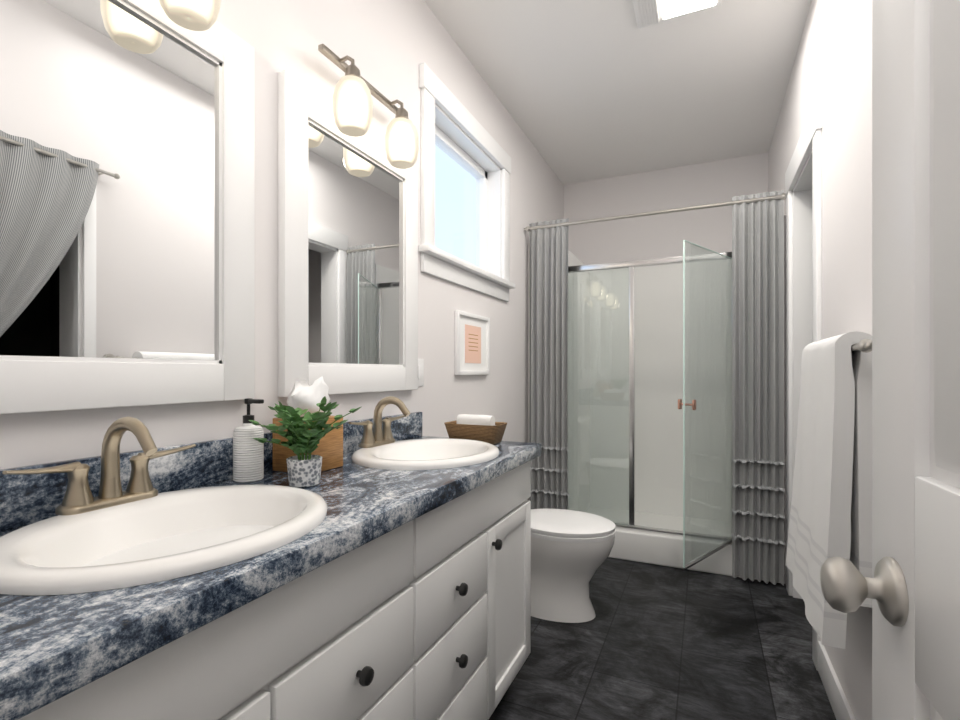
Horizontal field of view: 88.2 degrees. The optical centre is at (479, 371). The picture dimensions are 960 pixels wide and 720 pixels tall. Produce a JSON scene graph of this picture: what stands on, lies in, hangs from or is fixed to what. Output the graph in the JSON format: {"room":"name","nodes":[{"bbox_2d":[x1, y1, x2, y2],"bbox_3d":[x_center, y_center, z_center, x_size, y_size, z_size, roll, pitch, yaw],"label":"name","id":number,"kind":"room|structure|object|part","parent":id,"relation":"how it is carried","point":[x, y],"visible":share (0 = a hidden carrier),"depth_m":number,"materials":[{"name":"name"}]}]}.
{"room":"bathroom","nodes":[
{"label":"bathroom","id":0,"kind":"room"},
{"bbox_2d":[0,0,563,499],"bbox_3d":[-0.222,-0.210,2.321,0.150,2.740,4.460,0,0,24],"label":"wall","id":1,"kind":"structure","parent":0,"point":[388,46],"depth_m":1.78,"materials":[{"name":"white paint"}]},
{"bbox_2d":[0,0,253,413],"bbox_3d":[-0.740,-0.385,0.969,0.027,0.910,0.700,0,0,24],"label":"mirror","id":2,"kind":"object","parent":1,"relation":"attached to","point":[126,203],"visible":0.94,"depth_m":1.00,"materials":[{"name":"white paint"}]},
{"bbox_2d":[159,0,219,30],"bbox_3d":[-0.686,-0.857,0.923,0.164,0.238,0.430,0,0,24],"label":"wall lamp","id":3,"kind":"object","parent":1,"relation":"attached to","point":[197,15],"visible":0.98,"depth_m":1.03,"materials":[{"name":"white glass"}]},
{"bbox_2d":[0,412,421,519],"bbox_3d":[-0.625,0.215,1.228,0.019,0.100,1.824,0,0,24],"label":"backsplash","id":4,"kind":"structure","parent":1,"relation":"attached to","point":[215,456],"depth_m":1.13,"materials":[{"name":"blue stone"}]},
{"bbox_2d":[278,70,417,396],"bbox_3d":[-0.408,-0.385,1.697,0.027,0.910,0.700,0,0,24],"label":"mirror","id":5,"kind":"object","parent":1,"relation":"attached to","point":[347,264],"visible":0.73,"depth_m":1.61,"materials":[{"name":"white paint"}]},
{"bbox_3d":[-0.415,-0.385,1.700,0.010,0.728,0.518,0,0,25],"label":"glass","id":6,"kind":"part","parent":5,"relation":"part of","materials":[{"name":"white"}]},
{"bbox_2d":[318,44,418,168],"bbox_3d":[-0.354,-0.857,1.651,0.164,0.238,0.430,0,0,24],"label":"wall lamp","id":7,"kind":"object","parent":1,"relation":"attached to","point":[354,91],"visible":1,"depth_m":1.52,"materials":[{"name":"white glass"}]},
{"bbox_3d":[-0.334,-0.817,1.641,0.120,0.158,0.390,0,0,25],"label":"lamp shade","id":8,"kind":"part","parent":7,"relation":"part of","materials":[{"name":"beige glass"}]},
{"bbox_2d":[418,359,423,385],"bbox_3d":[-0.253,0.003,2.060,0.009,0.115,0.070,0,0,24],"label":"switch plate","id":9,"kind":"object","parent":1,"relation":"attached to","point":[420,372],"visible":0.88,"depth_m":2.07,"materials":[{"name":"white paint"}]},
{"bbox_2d":[419,62,514,301],"bbox_3d":[-0.090,-0.856,2.552,0.200,0.868,1.030,0,0,24],"label":"window","id":10,"kind":"structure","parent":1,"relation":"in","point":[475,141],"depth_m":2.54,"materials":[{"name":"white paint"}]},
{"bbox_3d":[-0.146,-0.860,2.578,0.006,0.560,0.710,0,0,25],"label":"glass","id":11,"kind":"part","parent":10,"relation":"part of","materials":[{"name":"clear glass"}]},
{"bbox_3d":[-0.144,-0.860,2.577,0.060,0.636,0.786,0,0,24],"label":"window sash","id":12,"kind":"part","parent":10,"relation":"part of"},
{"bbox_2d":[455,310,489,374],"bbox_3d":[-0.034,-0.140,2.526,0.021,0.310,0.380,0,0,24],"label":"picture frame","id":13,"kind":"object","parent":1,"relation":"attached to","point":[472,344],"visible":0.98,"depth_m":2.51,"materials":[{"name":"white paint"}]},
{"bbox_2d":[464,324,481,363],"bbox_3d":[-0.035,-0.140,2.527,0.002,0.190,0.190,0,0,25],"label":"art","id":14,"kind":"object","parent":13,"relation":"attached to","point":[472,332],"depth_m":2.52},
{"bbox_2d":[524,190,785,585],"bbox_3d":[0.971,0.083,2.951,1.494,2.115,0.086,0,0,24],"label":"shower curtain","id":15,"kind":"object","parent":1,"relation":"attached to","point":[757,509],"visible":0.83,"depth_m":2.73,"materials":[{"name":"grey fabric"}]},
{"bbox_2d":[529,218,568,552],"bbox_3d":[0.442,0.083,3.194,0.265,2.115,0.056,0,0,25],"label":"curtain","id":16,"kind":"object","parent":15,"relation":"hanging from","point":[548,240],"depth_m":3.19,"materials":[{"name":"grey fabric"}]},
{"bbox_3d":[0.972,-0.940,2.953,1.494,0.036,0.036,0,0,25],"label":"rod","id":17,"kind":"part","parent":15,"relation":"part of","materials":[{"name":"silver metal"}]},
{"bbox_2d":[424,0,811,184],"bbox_3d":[0.528,-1.630,1.979,1.800,0.100,4.460,0,0,24],"label":"ceiling","id":18,"kind":"structure","parent":0,"point":[586,90],"depth_m":2.63,"materials":[{"name":"white paint"}]},
{"bbox_2d":[632,0,720,28],"bbox_3d":[0.812,-1.566,2.047,0.340,0.028,0.300,0,0,24],"label":"fan","id":19,"kind":"object","parent":18,"relation":"attached to","point":[650,12],"visible":1,"depth_m":2.12,"materials":[{"name":"white plastic"}]},
{"bbox_2d":[489,557,835,719],"bbox_3d":[0.528,1.210,1.979,1.800,0.100,4.460,0,0,24],"label":"floor","id":20,"kind":"structure","parent":0,"point":[653,642],"depth_m":2.02,"materials":[{"name":"tile"}]},
{"bbox_2d":[0,452,540,719],"bbox_3d":[-0.396,0.735,1.115,0.530,0.850,1.801,0,0,24],"label":"bathroom vanity","id":21,"kind":"object","parent":20,"relation":"on","point":[383,572],"depth_m":0.94,"materials":[{"name":"white wood"}]},
{"bbox_2d":[0,442,540,711],"bbox_3d":[-0.392,0.288,1.122,0.532,0.045,1.824,0,0,24],"label":"countertop","id":22,"kind":"structure","parent":21,"relation":"on","point":[38,654],"depth_m":0.60,"materials":[{"name":"blue stone"}]},
{"bbox_2d":[0,416,199,511],"bbox_3d":[-0.637,0.162,0.895,0.155,0.163,0.315,0,0,24],"label":"faucet","id":23,"kind":"object","parent":22,"relation":"on","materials":[{"name":"gold metal"}]},
{"bbox_2d":[0,472,383,627],"bbox_3d":[-0.506,0.317,0.836,0.447,0.147,0.512,0,0,24],"label":"sink","id":24,"kind":"object","parent":22,"relation":"in","point":[74,569],"depth_m":0.82,"materials":[{"name":"white ceramic"}]},
{"bbox_2d":[233,398,263,482],"bbox_3d":[-0.560,0.164,1.206,0.079,0.200,0.068,0,0,24],"label":"soap dispenser","id":25,"kind":"object","parent":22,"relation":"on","point":[248,458],"visible":1,"depth_m":1.18,"materials":[{"name":"white ceramic"}]},
{"bbox_2d":[249,396,360,487],"bbox_3d":[-0.413,0.161,1.161,0.226,0.206,0.226,0,0,24],"label":"plant","id":26,"kind":"object","parent":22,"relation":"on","point":[302,468],"visible":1,"depth_m":1.13,"materials":[{"name":"green plant"}]},
{"bbox_3d":[-0.411,0.232,1.160,0.080,0.064,0.080,0,0,25],"label":"pot","id":27,"kind":"part","parent":26,"relation":"part of","materials":[{"name":"white ceramic"}]},
{"bbox_2d":[273,376,342,471],"bbox_3d":[-0.470,0.138,1.356,0.130,0.253,0.132,0,0,24],"label":"tissue box","id":28,"kind":"object","parent":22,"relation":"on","point":[303,395],"visible":0.46,"depth_m":1.32,"materials":[{"name":"brown wood"}]},
{"bbox_2d":[344,396,411,447],"bbox_3d":[-0.297,0.162,1.641,0.155,0.163,0.315,0,0,24],"label":"faucet","id":29,"kind":"object","parent":22,"relation":"on","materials":[{"name":"gold metal"}]},
{"bbox_2d":[343,432,523,475],"bbox_3d":[-0.166,0.317,1.581,0.447,0.147,0.511,0,0,24],"label":"sink","id":30,"kind":"object","parent":22,"relation":"in","point":[444,456],"depth_m":1.62,"materials":[{"name":"white ceramic"}]},
{"bbox_2d":[444,414,506,443],"bbox_3d":[-0.016,0.212,1.870,0.224,0.103,0.132,0,0,24],"label":"basket","id":31,"kind":"object","parent":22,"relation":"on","point":[487,428],"visible":0.94,"depth_m":1.83,"materials":[{"name":"wicker"}]},
{"bbox_2d":[511,441,615,622],"bbox_3d":[0.302,0.772,2.434,0.702,0.775,0.472,0,0,24],"label":"toilet","id":32,"kind":"object","parent":20,"relation":"on","point":[571,550],"visible":0.48,"depth_m":2.30,"materials":[{"name":"white ceramic"}]},
{"bbox_3d":[0.401,0.739,2.411,0.504,0.050,0.378,0,0,25],"label":"seat","id":33,"kind":"part","parent":32,"relation":"part of","materials":[{"name":"white paint"}]},
{"bbox_2d":[528,215,785,583],"bbox_3d":[1.081,0.150,3.191,1.494,2.020,1.491,0,0,24],"label":"shower","id":34,"kind":"object","parent":20,"relation":"on","point":[650,407],"visible":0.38,"depth_m":3.68,"materials":[{"name":"clear glass"}]},
{"bbox_2d":[564,152,767,264],"bbox_3d":[1.422,-0.210,3.940,1.500,2.740,0.150,0,0,24],"label":"wall","id":35,"kind":"structure","parent":0,"point":[658,235],"depth_m":3.86,"materials":[{"name":"white paint"}]},
{"bbox_2d":[768,0,871,719],"bbox_3d":[1.279,-0.210,1.637,0.150,2.740,4.460,0,0,24],"label":"wall","id":36,"kind":"structure","parent":0,"point":[832,65],"depth_m":1.62,"materials":[{"name":"white paint"}]},
{"bbox_2d":[785,96,822,670],"bbox_3d":[1.546,0.048,2.249,0.172,2.225,0.815,0,0,24],"label":"trim","id":37,"kind":"structure","parent":36,"relation":"attached to","point":[803,263],"depth_m":2.53,"materials":[{"name":"white paint"}]},
{"bbox_2d":[786,331,871,648],"bbox_3d":[1.007,0.285,1.415,0.159,0.770,0.693,0,0,24],"label":"towel","id":38,"kind":"object","parent":36,"relation":"attached to","point":[831,510],"visible":0.92,"depth_m":1.23,"materials":[{"name":"white fabric"}]},
{"bbox_2d":[818,641,855,719],"bbox_3d":[1.119,1.100,1.484,0.014,0.120,0.950,0,0,24],"label":"baseboard","id":39,"kind":"structure","parent":36,"relation":"attached to","point":[840,705],"depth_m":1.66,"materials":[{"name":"white paint"}]},
{"bbox_3d":[-0.365,-0.210,0.018,1.500,2.740,0.150,0,0,24],"label":"wall","id":40,"kind":"structure","parent":0,"visible":0},
{"bbox_2d":[820,0,959,719],"bbox_3d":[0.321,0.139,0.227,0.163,2.018,0.762,0,0,24],"label":"entry door","id":41,"kind":"structure","parent":40,"relation":"in","point":[910,588],"depth_m":0.48,"materials":[{"name":"white paint"}]},
{"bbox_3d":[0.458,0.230,0.527,0.163,0.068,0.102,0,0,25],"label":"knob","id":42,"kind":"part","parent":41,"relation":"part of","materials":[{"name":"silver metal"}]}
]}

